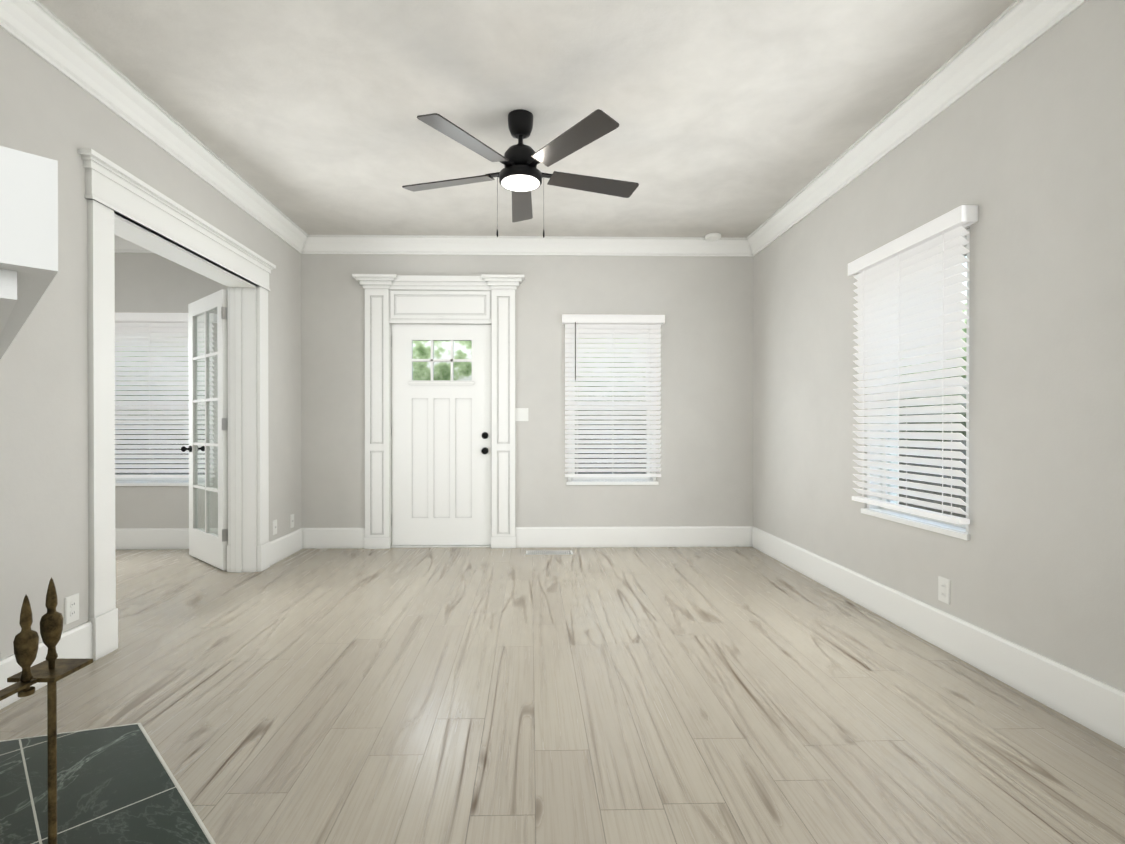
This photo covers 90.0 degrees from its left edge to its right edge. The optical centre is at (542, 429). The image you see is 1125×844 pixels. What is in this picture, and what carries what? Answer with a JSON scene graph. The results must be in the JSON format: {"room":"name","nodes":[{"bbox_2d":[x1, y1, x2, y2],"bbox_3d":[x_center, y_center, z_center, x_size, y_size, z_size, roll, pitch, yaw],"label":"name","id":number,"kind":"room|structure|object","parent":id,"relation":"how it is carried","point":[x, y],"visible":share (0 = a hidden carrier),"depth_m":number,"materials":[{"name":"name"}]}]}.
{"room":"living room","nodes":[
{"label":"living room","id":0,"kind":"room"},
{"bbox_2d":[0,27,301,659],"bbox_3d":[-2.204,-0.313,1.667,0.190,2.800,6.836,0,0,-1],"label":"wall","id":1,"kind":"structure","parent":0,"point":[48,110],"depth_m":2.51,"materials":[{"name":"beige paint"}]},
{"bbox_2d":[0,621,91,708],"bbox_3d":[-2.112,0.991,2.264,0.019,0.185,0.755,0,0,-1],"label":"baseboard","id":2,"kind":"structure","parent":1,"relation":"attached to","point":[76,642],"depth_m":2.46,"materials":[{"name":"white wood"}]},
{"bbox_2d":[65,593,78,624],"bbox_3d":[-2.122,0.808,2.541,0.008,0.120,0.075,0,0,-1],"label":"electrical outlet","id":3,"kind":"object","parent":1,"relation":"attached to","point":[71,608],"visible":1,"depth_m":2.53,"materials":[{"name":"white plastic"}]},
{"bbox_2d":[0,0,311,253],"bbox_3d":[-2.079,-1.649,2.794,0.106,0.140,4.576,0,0,-1],"label":"crown molding","id":4,"kind":"structure","parent":1,"relation":"attached to","point":[29,22],"depth_m":2.84,"materials":[{"name":"white wood"}]},
{"bbox_2d":[77,148,275,660],"bbox_3d":[-2.242,-0.107,3.513,0.314,2.371,1.869,0,0,-1],"label":"door frame","id":5,"kind":"structure","parent":1,"relation":"attached to","point":[124,204],"depth_m":3.18,"materials":[{"name":"white wood"}]},
{"bbox_2d":[181,289,227,569],"bbox_3d":[-2.693,-0.001,4.523,0.802,2.125,0.182,0,0,42],"label":"french door","id":6,"kind":"structure","parent":1,"relation":"in","point":[206,545],"depth_m":4.51,"materials":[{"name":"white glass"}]},
{"bbox_2d":[273,519,276,534],"bbox_3d":[-2.162,0.788,4.556,0.010,0.115,0.072,0,0,-1],"label":"electrical outlet","id":7,"kind":"object","parent":1,"relation":"attached to","point":[274,527],"visible":1,"depth_m":4.55,"materials":[{"name":"white plastic"}]},
{"bbox_2d":[270,528,303,565],"bbox_3d":[-2.163,0.980,4.746,0.019,0.185,0.694,0,0,-1],"label":"baseboard","id":8,"kind":"structure","parent":1,"relation":"attached to","point":[282,547],"depth_m":4.73,"materials":[{"name":"white wood"}]},
{"bbox_2d":[290,514,293,527],"bbox_3d":[-2.169,0.792,4.886,0.010,0.115,0.072,0,0,-1],"label":"electrical outlet","id":9,"kind":"object","parent":1,"relation":"attached to","point":[292,521],"visible":1,"depth_m":4.88,"materials":[{"name":"white plastic"}]},
{"bbox_2d":[114,253,753,527],"bbox_3d":[-2.052,-0.330,5.189,8.382,2.800,0.200,0,0,-1],"label":"wall","id":10,"kind":"structure","parent":0,"point":[704,305],"depth_m":5.13,"materials":[{"name":"beige paint"}]},
{"bbox_2d":[114,235,152,252],"bbox_3d":[-4.209,-1.659,4.986,3.420,0.140,0.106,0,0,-1],"label":"crown molding","id":11,"kind":"structure","parent":10,"relation":"attached to","point":[121,245],"depth_m":4.93,"materials":[{"name":"white wood"}]},
{"bbox_2d":[115,313,216,485],"bbox_3d":[-3.492,-0.267,5.119,1.145,1.540,0.273,0,0,-1],"label":"window blinds","id":12,"kind":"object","parent":10,"relation":"in","point":[160,334],"depth_m":5.02,"materials":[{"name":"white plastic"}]},
{"bbox_2d":[115,528,217,548],"bbox_3d":[-4.189,0.979,5.042,3.642,0.185,0.019,0,0,-1],"label":"baseboard","id":13,"kind":"structure","parent":10,"relation":"attached to","point":[151,538],"depth_m":5.04,"materials":[{"name":"white wood"}]},
{"bbox_2d":[304,527,364,548],"bbox_3d":[-1.873,0.978,5.090,0.551,0.185,0.019,0,0,-1],"label":"baseboard","id":14,"kind":"structure","parent":10,"relation":"attached to","point":[314,538],"depth_m":5.08,"materials":[{"name":"white wood"}]},
{"bbox_2d":[352,274,524,548],"bbox_3d":[-0.923,-0.155,5.154,1.522,2.452,0.317,0,0,-1],"label":"door frame","id":15,"kind":"structure","parent":10,"relation":"attached to","point":[482,299],"depth_m":5.08,"materials":[{"name":"white wood"}]},
{"bbox_2d":[391,324,490,545],"bbox_3d":[-0.923,0.047,5.130,0.911,2.020,0.118,0,0,-1],"label":"front door","id":16,"kind":"structure","parent":10,"relation":"in","point":[441,459],"depth_m":5.15,"materials":[{"name":"white wood"}]},
{"bbox_2d":[515,408,527,420],"bbox_3d":[-0.185,-0.139,5.119,0.118,0.118,0.015,0,0,-1],"label":"light switch","id":17,"kind":"object","parent":10,"relation":"attached to","point":[521,414],"visible":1,"depth_m":5.12,"materials":[{"name":"white plastic"}]},
{"bbox_2d":[308,234,743,256],"bbox_3d":[-0.123,-1.659,5.069,3.870,0.140,0.106,0,0,-1],"label":"crown molding","id":18,"kind":"structure","parent":10,"relation":"attached to","point":[317,244],"depth_m":5.07,"materials":[{"name":"white wood"}]},
{"bbox_2d":[566,333,658,484],"bbox_3d":[0.639,-0.227,5.234,0.844,1.459,0.211,0,0,-1],"label":"window","id":19,"kind":"structure","parent":10,"relation":"in","point":[611,481],"depth_m":5.22,"materials":[{"name":"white glass"}]},
{"bbox_2d":[562,314,664,476],"bbox_3d":[0.641,-0.306,5.098,0.925,1.462,0.088,0,0,-1],"label":"window blinds","id":20,"kind":"object","parent":19,"relation":"attached to","point":[646,328],"visible":1,"depth_m":5.10,"materials":[{"name":"white plastic"}]},
{"bbox_2d":[515,526,751,547],"bbox_3d":[0.827,0.978,5.144,2.147,0.185,0.019,0,0,-1],"label":"baseboard","id":21,"kind":"structure","parent":10,"relation":"attached to","point":[645,536],"depth_m":5.14,"materials":[{"name":"white wood"}]},
{"bbox_2d":[38,0,1015,236],"bbox_3d":[-1.980,-1.773,1.665,8.382,0.120,7.236,0,0,-1],"label":"ceiling","id":22,"kind":"structure","parent":0,"point":[739,118],"depth_m":2.85,"materials":[{"name":"paint"}]},
{"bbox_2d":[402,109,638,237],"bbox_3d":[-0.120,-1.387,3.136,1.365,0.664,1.301,0,0,-1],"label":"ceiling fan","id":23,"kind":"object","parent":22,"relation":"hanging from","point":[520,175],"visible":1,"depth_m":3.02,"materials":[{"name":"black metal"}]},
{"bbox_2d":[705,233,720,240],"bbox_3d":[1.516,-1.708,4.989,0.136,0.040,0.136,0,0,-1],"label":"smoke detector","id":24,"kind":"object","parent":22,"relation":"attached to","point":[712,236],"visible":0.94,"depth_m":4.95,"materials":[{"name":"white plastic"}]},
{"bbox_2d":[0,547,1124,843],"bbox_3d":[-1.980,1.137,1.679,8.382,0.100,7.236,0,0,-1],"label":"floor","id":25,"kind":"structure","parent":0,"point":[608,695],"depth_m":2.18,"materials":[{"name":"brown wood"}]},
{"bbox_2d":[0,723,215,843],"bbox_3d":[-1.221,1.083,1.421,1.917,0.009,0.578,0,0,44],"label":"hearth","id":26,"kind":"object","parent":25,"relation":"on","point":[118,784],"visible":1,"depth_m":1.67,"materials":[{"name":"green stone"}]},
{"bbox_2d":[0,146,57,359],"bbox_3d":[-1.350,0.374,1.281,1.912,1.411,0.198,0,0,44],"label":"fireplace mantel","id":27,"kind":"object","parent":26,"relation":"on","point":[28,227],"visible":1,"depth_m":0.68,"materials":[{"name":"white wood"}]},
{"bbox_2d":[0,577,92,843],"bbox_3d":[-0.853,0.669,0.932,0.185,0.825,0.282,0,0,-1],"label":"fireplace tools","id":28,"kind":"object","parent":26,"relation":"on","point":[51,670],"visible":1,"depth_m":0.97,"materials":[{"name":"gold metal"}]},
{"bbox_2d":[526,551,572,554],"bbox_3d":[0.061,1.068,4.902,0.405,0.006,0.140,0,0,-1],"label":"floor vent","id":29,"kind":"object","parent":25,"relation":"in","point":[549,552],"visible":1,"depth_m":4.87,"materials":[{"name":"white metal"}]},
{"bbox_2d":[753,0,1124,690],"bbox_3d":[2.110,-0.314,1.755,0.200,2.800,6.836,0,0,-1],"label":"wall","id":30,"kind":"structure","parent":0,"point":[1023,150],"depth_m":2.40,"materials":[{"name":"beige paint"}]},
{"bbox_2d":[861,228,969,539],"bbox_3d":[2.073,-0.217,3.037,0.211,1.459,0.844,0,0,-1],"label":"window","id":31,"kind":"structure","parent":30,"relation":"in","point":[960,531],"depth_m":3.02,"materials":[{"name":"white glass"}]},
{"bbox_2d":[848,205,977,523],"bbox_3d":[1.944,-0.296,3.034,0.077,1.462,0.925,0,0,-1],"label":"window blinds","id":32,"kind":"object","parent":31,"relation":"attached to","point":[910,290],"visible":0.94,"depth_m":2.93,"materials":[{"name":"white plastic"}]},
{"bbox_2d":[744,0,1087,256],"bbox_3d":[1.934,-1.649,2.875,0.106,0.140,4.576,0,0,-1],"label":"crown molding","id":33,"kind":"structure","parent":30,"relation":"attached to","point":[996,44],"depth_m":2.81,"materials":[{"name":"white wood"}]},
{"bbox_2d":[752,526,1124,747],"bbox_3d":[1.978,0.989,2.888,0.019,0.185,4.576,0,0,-1],"label":"baseboard","id":34,"kind":"structure","parent":30,"relation":"attached to","point":[1090,703],"depth_m":2.54,"materials":[{"name":"white wood"}]},
{"bbox_2d":[938,576,949,604],"bbox_3d":[1.984,0.791,2.780,0.008,0.120,0.075,0,0,-1],"label":"electrical outlet","id":35,"kind":"object","parent":30,"relation":"attached to","point":[943,589],"visible":1,"depth_m":2.77,"materials":[{"name":"white plastic"}]}
]}

